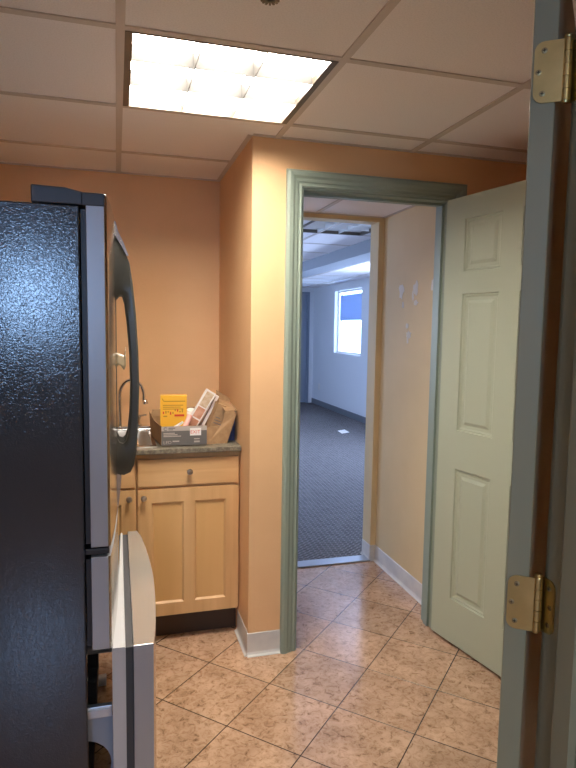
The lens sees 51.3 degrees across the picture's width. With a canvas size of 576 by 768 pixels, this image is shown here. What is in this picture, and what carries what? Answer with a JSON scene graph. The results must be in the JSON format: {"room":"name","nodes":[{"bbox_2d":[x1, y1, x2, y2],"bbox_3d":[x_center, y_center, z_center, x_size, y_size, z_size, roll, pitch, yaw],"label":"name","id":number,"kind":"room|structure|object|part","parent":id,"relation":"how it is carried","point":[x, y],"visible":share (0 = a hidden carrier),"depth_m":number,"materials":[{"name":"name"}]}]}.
{"room":"office kitchen","nodes":[
{"label":"office kitchen","id":0,"kind":"room"},
{"bbox_2d":[0,164,219,424],"bbox_3d":[-1.095,0.020,3.199,1.445,2.237,0.120,-1,5,-16],"label":"wall","id":1,"kind":"structure","parent":0,"point":[168,228],"depth_m":3.21,"materials":[{"name":"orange paint"}]},
{"bbox_2d":[0,0,575,179],"bbox_3d":[0.200,-0.996,2.089,3.350,0.030,2.525,-1,5,-16],"label":"ceiling","id":2,"kind":"structure","parent":0,"point":[491,39],"depth_m":1.90,"materials":[{"name":"tile"}]},
{"bbox_2d":[123,31,337,123],"bbox_3d":[-0.219,-1.024,1.946,0.606,0.111,0.567,-1,5,-16],"label":"ceiling light","id":3,"kind":"object","parent":2,"relation":"attached to","point":[164,73],"visible":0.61,"depth_m":1.99,"materials":[{"name":"white plastic"}]},
{"bbox_3d":[-0.310,-0.995,1.922,0.014,0.047,0.555,-1,5,-16],"label":"louvre blade","id":4,"kind":"part","parent":3,"relation":"part of","materials":[{"name":"grey plastic"}]},
{"bbox_3d":[-0.245,-1.004,2.037,0.564,0.046,0.014,-1,5,-16],"label":"louvre blade","id":5,"kind":"part","parent":3,"relation":"part of","materials":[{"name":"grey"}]},
{"bbox_3d":[-0.219,-1.061,1.942,0.566,0.009,0.527,-1,5,-16],"label":"lamp panel","id":6,"kind":"part","parent":3,"relation":"part of","materials":[{"name":"white plastic"}]},
{"bbox_3d":[-0.194,-0.987,1.860,0.564,0.046,0.014,-1,5,-16],"label":"louvre blade","id":7,"kind":"part","parent":3,"relation":"part of","materials":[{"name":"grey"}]},
{"bbox_3d":[-0.129,-0.997,1.974,0.014,0.047,0.555,-1,5,-16],"label":"louvre blade","id":8,"kind":"part","parent":3,"relation":"part of","materials":[{"name":"grey plastic"}]},
{"bbox_2d":[0,0,530,181],"bbox_3d":[0.200,-0.978,2.091,3.350,0.005,2.525,-1,5,-16],"label":"grid","id":9,"kind":"object","parent":2,"relation":"attached to","point":[119,25],"visible":0.89,"depth_m":1.97,"materials":[{"name":"silver metal"}]},
{"bbox_2d":[260,0,279,5],"bbox_3d":[-0.041,-0.901,1.379,0.068,0.036,0.068,-1,5,-16],"label":"sprinkler","id":10,"kind":"object","parent":2,"relation":"attached to","point":[266,2],"visible":1,"depth_m":1.39,"materials":[{"name":"silver metal"}]},
{"bbox_2d":[94,402,500,767],"bbox_3d":[-0.471,1.094,4.254,6.200,0.084,14.400,-1,5,-16],"label":"floor","id":11,"kind":"structure","parent":0,"point":[365,683],"depth_m":2.49,"materials":[{"name":"tile"}]},
{"bbox_2d":[0,184,156,767],"bbox_3d":[-0.887,0.377,1.870,0.910,1.778,0.913,-1,5,-16],"label":"refrigerator","id":12,"kind":"object","parent":11,"relation":"on","point":[67,599],"visible":1,"depth_m":1.49,"materials":[{"name":"grey metal"}]},
{"bbox_3d":[-0.520,-0.043,1.697,0.066,0.873,0.452,-1,5,-16],"label":"french door","id":13,"kind":"part","parent":12,"relation":"part of","materials":[{"name":"silver metal"}]},
{"bbox_3d":[-0.592,0.519,1.970,0.066,0.246,0.910,-1,5,-16],"label":"drawer","id":14,"kind":"part","parent":12,"relation":"part of","materials":[{"name":"silver metal"}]},
{"bbox_2d":[116,347,125,368],"bbox_3d":[-0.507,-0.077,1.823,0.029,0.069,0.012,-1,5,-16],"label":"clip","id":15,"kind":"object","parent":12,"relation":"attached to","point":[120,359],"visible":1,"depth_m":1.82,"materials":[{"name":"beige plastic"}]},
{"bbox_2d":[87,531,156,767],"bbox_3d":[-0.781,0.910,1.954,0.670,0.535,0.910,-1,5,-16],"label":"freezer","id":16,"kind":"object","parent":12,"relation":"in","point":[128,735],"depth_m":1.60,"materials":[{"name":"silver metal"}]},
{"bbox_3d":[-0.533,-0.103,1.984,0.071,0.766,0.026,-1,5,-16],"label":"handle","id":17,"kind":"part","parent":12,"relation":"part of","materials":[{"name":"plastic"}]},
{"bbox_3d":[-0.503,-0.093,1.879,0.071,0.766,0.026,-1,5,-16],"label":"handle","id":18,"kind":"part","parent":12,"relation":"part of","materials":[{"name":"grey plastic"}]},
{"bbox_2d":[98,674,105,685],"bbox_3d":[-0.766,1.198,2.425,0.060,0.044,0.044,-1,5,-16],"label":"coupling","id":19,"kind":"object","parent":11,"relation":"on","point":[102,677],"visible":0.44,"depth_m":2.41,"materials":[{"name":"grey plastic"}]},
{"bbox_2d":[118,457,136,560],"bbox_3d":[-0.978,0.730,2.896,0.464,0.883,0.646,-1,5,-16],"label":"base cabinet","id":20,"kind":"object","parent":11,"relation":"on","point":[127,516],"visible":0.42,"depth_m":2.65,"materials":[{"name":"brown wood"}]},
{"bbox_3d":[-0.902,0.767,2.626,0.452,0.592,0.020,-1,5,-16],"label":"door","id":21,"kind":"part","parent":20,"relation":"part of","materials":[{"name":"brown wood"}]},
{"bbox_3d":[-0.897,0.399,2.592,0.452,0.124,0.020,-1,5,-16],"label":"drawer","id":22,"kind":"part","parent":20,"relation":"part of","materials":[{"name":"brown wood"}]},
{"bbox_3d":[-0.697,0.506,2.633,0.027,0.027,0.031,-1,5,-16],"label":"knob","id":23,"kind":"part","parent":20,"relation":"part of","materials":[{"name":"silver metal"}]},
{"bbox_2d":[136,438,238,635],"bbox_3d":[-0.530,0.725,3.023,0.464,0.883,0.646,-1,5,-16],"label":"base cabinet","id":24,"kind":"object","parent":11,"relation":"on","point":[187,504],"visible":0.94,"depth_m":2.75,"materials":[{"name":"brown wood"}]},
{"bbox_3d":[-0.637,0.505,2.650,0.027,0.027,0.031,-1,5,-16],"label":"knob","id":25,"kind":"part","parent":24,"relation":"part of","materials":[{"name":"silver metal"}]},
{"bbox_3d":[-0.454,0.762,2.754,0.452,0.592,0.020,-1,5,-16],"label":"door","id":26,"kind":"part","parent":24,"relation":"part of","materials":[{"name":"brown wood"}]},
{"bbox_3d":[-0.448,0.394,2.720,0.452,0.124,0.020,-1,5,-16],"label":"drawer","id":27,"kind":"part","parent":24,"relation":"part of","materials":[{"name":"brown wood"}]},
{"bbox_3d":[-0.441,0.394,2.695,0.027,0.027,0.031,-1,5,-16],"label":"knob","id":28,"kind":"part","parent":24,"relation":"part of","materials":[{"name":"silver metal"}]},
{"bbox_2d":[297,555,369,567],"bbox_3d":[0.136,1.111,3.711,0.770,0.009,0.095,-1,5,-16],"label":"threshold","id":29,"kind":"object","parent":11,"relation":"on","point":[359,558],"visible":0.56,"depth_m":3.74,"materials":[{"name":"grey metal"}]},
{"bbox_3d":[-1.427,0.735,2.768,0.466,0.883,0.646,-1,5,-16],"label":"base cabinet","id":30,"kind":"object","parent":11,"relation":"on","visible":0},
{"bbox_2d":[136,438,240,454],"bbox_3d":[-0.992,0.273,2.850,1.438,0.023,0.640,-1,5,-16],"label":"countertop","id":31,"kind":"structure","parent":30,"relation":"on","point":[231,445],"depth_m":2.69,"materials":[{"name":"stone"}]},
{"bbox_2d":[118,378,149,429],"bbox_3d":[-0.838,0.104,3.088,0.262,0.267,0.079,-1,5,-16],"label":"faucet","id":32,"kind":"object","parent":31,"relation":"on","point":[120,426],"visible":0.53,"depth_m":3.09,"materials":[{"name":"silver metal"}]},
{"bbox_3d":[-0.833,0.226,3.116,0.240,0.019,0.050,-1,5,-16],"label":"plate","id":33,"kind":"part","parent":32,"relation":"part of","materials":[{"name":"silver metal"}]},
{"bbox_3d":[-0.769,0.184,3.126,0.074,0.064,0.044,1,5,-1],"label":"handle","id":34,"kind":"part","parent":32,"relation":"part of","materials":[{"name":"silver metal"}]},
{"bbox_2d":[118,429,156,446],"bbox_3d":[-0.961,0.341,2.859,0.626,0.168,0.503,-1,5,-16],"label":"sink","id":35,"kind":"object","parent":31,"relation":"in","point":[145,439],"visible":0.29,"depth_m":3.08,"materials":[{"name":"silver metal"}]},
{"bbox_2d":[149,407,206,445],"bbox_3d":[-0.533,0.198,2.872,0.240,0.128,0.354,-1,5,-16],"label":"cardboard tray","id":36,"kind":"object","parent":31,"relation":"on","point":[168,435],"visible":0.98,"depth_m":2.72,"materials":[{"name":"grey cardboard"}]},
{"bbox_2d":[160,394,186,426],"bbox_3d":[-0.549,0.154,2.881,0.124,0.204,0.051,0,5,-11],"label":"box","id":37,"kind":"object","parent":36,"relation":"in","point":[173,407],"visible":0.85,"depth_m":2.85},
{"bbox_2d":[162,399,184,416],"bbox_3d":[-0.545,0.112,2.853,0.111,0.089,0.001,0,5,-11],"label":"print","id":38,"kind":"object","parent":37,"relation":"attached to","point":[170,407],"depth_m":2.85,"materials":[{"name":"yellow paper"}]},
{"bbox_2d":[183,414,192,425],"bbox_3d":[-0.475,0.178,2.823,0.028,0.071,0.063,4,6,32],"label":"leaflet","id":39,"kind":"object","parent":36,"relation":"in","point":[188,417],"visible":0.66,"depth_m":2.82,"materials":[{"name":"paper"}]},
{"bbox_2d":[187,408,193,414],"bbox_3d":[-0.474,0.141,2.929,0.056,0.046,0.058,-1,5,-16],"label":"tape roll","id":40,"kind":"object","parent":36,"relation":"in","point":[189,410],"visible":0.4,"depth_m":2.91,"materials":[{"name":"white plastic"}]},
{"bbox_2d":[189,388,215,425],"bbox_3d":[-0.431,0.139,2.888,0.169,0.233,0.021,-1,5,-16],"label":"carton","id":41,"kind":"object","parent":36,"relation":"in","point":[208,396],"visible":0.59,"depth_m":2.88,"materials":[{"name":"white"}]},
{"bbox_2d":[189,417,198,425],"bbox_3d":[-0.459,0.192,2.875,0.064,0.070,0.001,-1,5,-16],"label":"picture","id":42,"kind":"object","parent":41,"relation":"attached to","point":[194,421],"depth_m":2.88,"materials":[{"name":"paper"}]},
{"bbox_2d":[193,406,204,419],"bbox_3d":[-0.426,0.138,2.879,0.063,0.068,0.001,-1,5,-16],"label":"picture","id":43,"kind":"object","parent":41,"relation":"attached to","point":[199,411],"depth_m":2.88,"materials":[{"name":"paper"}]},
{"bbox_2d":[199,391,213,408],"bbox_3d":[-0.391,0.076,2.883,0.072,0.086,0.001,-1,5,-16],"label":"picture","id":44,"kind":"object","parent":41,"relation":"attached to","point":[207,397],"depth_m":2.88},
{"bbox_2d":[198,395,218,425],"bbox_3d":[-0.404,0.149,2.958,0.113,0.199,0.091,-1,5,-16],"label":"carton","id":45,"kind":"object","parent":36,"relation":"in","point":[208,412],"visible":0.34,"depth_m":2.92,"materials":[{"name":"white cardboard"}]},
{"bbox_2d":[205,390,236,443],"bbox_3d":[-0.329,0.153,2.874,0.147,0.230,0.205,-1,5,-16],"label":"paper bag","id":46,"kind":"object","parent":31,"relation":"on","point":[220,422],"visible":0.83,"depth_m":2.80,"materials":[{"name":"brown paper"}]},
{"bbox_3d":[-0.309,0.199,2.790,0.140,0.155,0.009,-1,6,-22],"label":"panel","id":47,"kind":"part","parent":46,"relation":"part of","materials":[{"name":"brown paper"}]},
{"bbox_3d":[-0.296,0.098,2.887,0.071,0.038,0.188,-1,5,-16],"label":"panel","id":48,"kind":"part","parent":46,"relation":"part of","materials":[{"name":"brown paper"}]},
{"bbox_2d":[228,421,234,439],"bbox_3d":[-0.290,0.190,2.923,0.044,0.150,0.120,-1,5,-16],"label":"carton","id":49,"kind":"object","parent":31,"relation":"on","point":[232,434],"visible":0.07,"depth_m":2.87,"materials":[{"name":"blue cardboard"}]},
{"bbox_2d":[302,288,313,402],"bbox_3d":[-1.825,-0.723,11.107,4.790,2.237,0.100,-1,5,-16],"label":"wall","id":50,"kind":"structure","parent":0,"point":[311,290],"depth_m":11.69,"materials":[{"name":"white paint"}]},
{"bbox_2d":[300,292,309,402],"bbox_3d":[-0.107,-0.699,11.575,1.050,2.155,0.090,-1,5,-16],"label":"door","id":51,"kind":"structure","parent":50,"relation":"in","point":[305,295],"depth_m":11.68,"materials":[{"name":"blue paint"}]},
{"bbox_2d":[302,220,370,287],"bbox_3d":[-0.705,-1.496,7.344,4.900,0.030,7.775,-1,5,-16],"label":"ceiling","id":52,"kind":"structure","parent":0,"point":[335,239],"depth_m":6.20,"materials":[{"name":"tile"}]},
{"bbox_2d":[302,239,370,277],"bbox_3d":[0.180,-1.430,7.564,0.260,0.115,7.650,-1,5,-16],"label":"beam","id":53,"kind":"structure","parent":52,"relation":"attached to","point":[357,253],"depth_m":6.07,"materials":[{"name":"grey paint"}]},
{"bbox_2d":[302,223,370,287],"bbox_3d":[-0.700,-1.475,7.309,4.690,0.004,7.650,-1,5,-16],"label":"grid","id":54,"kind":"object","parent":52,"relation":"attached to","point":[337,223],"visible":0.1,"depth_m":7.51,"materials":[{"name":"silver metal"}]},
{"bbox_2d":[303,221,370,235],"bbox_3d":[0.410,-1.244,4.645,0.600,0.071,0.600,-1,5,-16],"label":"ceiling light","id":55,"kind":"object","parent":52,"relation":"attached to","point":[312,226],"visible":0.3,"depth_m":4.78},
{"bbox_3d":[0.321,-1.235,4.620,0.014,0.047,0.588,-1,5,-16],"label":"louvre blade","id":56,"kind":"part","parent":55,"relation":"part of","materials":[{"name":"white plastic"}]},
{"bbox_3d":[0.383,-1.245,4.740,0.558,0.046,0.014,-1,5,-16],"label":"louvre blade","id":57,"kind":"part","parent":55,"relation":"part of","materials":[{"name":"white plastic"}]},
{"bbox_3d":[0.437,-1.226,4.552,0.558,0.046,0.014,-1,5,-16],"label":"louvre blade","id":58,"kind":"part","parent":55,"relation":"part of","materials":[{"name":"white plastic"}]},
{"bbox_3d":[0.499,-1.237,4.671,0.014,0.047,0.588,-1,5,-16],"label":"louvre blade","id":59,"kind":"part","parent":55,"relation":"part of","materials":[{"name":"white plastic"}]},
{"bbox_2d":[312,277,369,416],"bbox_3d":[1.578,-0.394,8.117,0.110,2.237,7.750,-1,5,-16],"label":"wall","id":60,"kind":"structure","parent":0,"point":[341,377],"depth_m":10.54,"materials":[{"name":"white paint"}]},
{"bbox_2d":[311,398,365,423],"bbox_3d":[1.516,0.675,8.150,0.015,0.100,7.650,-1,5,-16],"label":"baseboard","id":61,"kind":"structure","parent":60,"relation":"attached to","point":[349,414],"depth_m":10.28,"materials":[{"name":"grey plastic"}]},
{"bbox_2d":[337,288,361,354],"bbox_3d":[1.056,-1.036,10.005,0.065,1.070,1.210,-1,5,-16],"label":"window","id":62,"kind":"structure","parent":60,"relation":"in","point":[350,301],"depth_m":10.06,"materials":[{"name":"white glass"}]},
{"bbox_2d":[340,293,361,320],"bbox_3d":[1.052,-1.267,9.900,0.005,0.430,1.045,-1,5,-16],"label":"roller shade","id":63,"kind":"object","parent":62,"relation":"attached to","point":[351,304],"depth_m":9.91,"materials":[{"name":"blue fabric"}]},
{"bbox_2d":[303,213,378,224],"bbox_3d":[0.123,-0.132,3.616,0.820,2.500,0.120,-1,5,-16],"label":"wall","id":64,"kind":"structure","parent":0,"point":[306,216],"depth_m":3.54,"materials":[{"name":"beige paint"}]},
{"bbox_2d":[304,197,411,216],"bbox_3d":[0.276,-0.972,3.111,0.855,0.030,0.775,-1,5,-16],"label":"ceiling","id":65,"kind":"structure","parent":0,"point":[311,204],"depth_m":3.30,"materials":[{"name":"tile"}]},
{"bbox_2d":[304,199,415,217],"bbox_3d":[0.275,-0.955,3.112,0.855,0.004,0.775,-1,5,-16],"label":"grid","id":66,"kind":"object","parent":65,"relation":"attached to","point":[338,200],"visible":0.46,"depth_m":3.45,"materials":[{"name":"silver metal"}]},
{"bbox_2d":[219,136,526,632],"bbox_3d":[0.653,-0.091,3.262,1.955,2.500,0.934,-1,5,-16],"label":"wall","id":67,"kind":"structure","parent":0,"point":[253,189],"depth_m":2.62,"materials":[{"name":"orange paint"}]},
{"bbox_2d":[234,610,279,657],"bbox_3d":[-0.140,1.144,2.781,0.171,0.105,0.250,-1,5,-16],"label":"baseboard","id":68,"kind":"structure","parent":67,"relation":"attached to","point":[263,643],"depth_m":2.68,"materials":[{"name":"white plastic"}]},
{"bbox_2d":[363,206,435,583],"bbox_3d":[0.691,-0.101,3.376,0.140,2.500,0.895,-1,5,-16],"label":"wall","id":69,"kind":"structure","parent":0,"point":[402,248],"depth_m":3.44,"materials":[{"name":"beige paint"}]},
{"bbox_2d":[280,168,466,653],"bbox_3d":[0.373,0.145,2.767,0.850,2.113,0.146,-1,5,-16],"label":"door frame","id":70,"kind":"structure","parent":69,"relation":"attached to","point":[300,184],"depth_m":2.64,"materials":[{"name":"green paint"}]},
{"bbox_2d":[360,539,421,603],"bbox_3d":[0.614,1.094,3.473,0.051,0.100,0.890,-1,5,-16],"label":"baseboard","id":71,"kind":"structure","parent":69,"relation":"attached to","point":[374,553],"depth_m":3.52,"materials":[{"name":"white plastic"}]},
{"bbox_2d":[431,180,525,676],"bbox_3d":[0.861,0.210,2.483,0.174,2.022,0.728,-2,6,-32],"label":"door","id":72,"kind":"structure","parent":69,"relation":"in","point":[484,230],"depth_m":2.59,"materials":[{"name":"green paint"}]},
{"bbox_3d":[0.545,0.256,0.925,3.350,2.237,0.125,-1,5,-16],"label":"wall","id":73,"kind":"structure","parent":0,"visible":0},
{"bbox_2d":[496,0,575,767],"bbox_3d":[0.559,0.311,1.323,0.075,2.030,0.809,3,6,25],"label":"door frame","id":74,"kind":"structure","parent":73,"relation":"in","point":[530,597],"depth_m":0.96,"materials":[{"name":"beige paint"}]},
{"bbox_2d":[534,37,575,767],"bbox_3d":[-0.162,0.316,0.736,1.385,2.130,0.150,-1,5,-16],"label":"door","id":75,"kind":"structure","parent":73,"relation":"attached to","point":[555,747],"depth_m":0.92,"materials":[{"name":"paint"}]}
]}

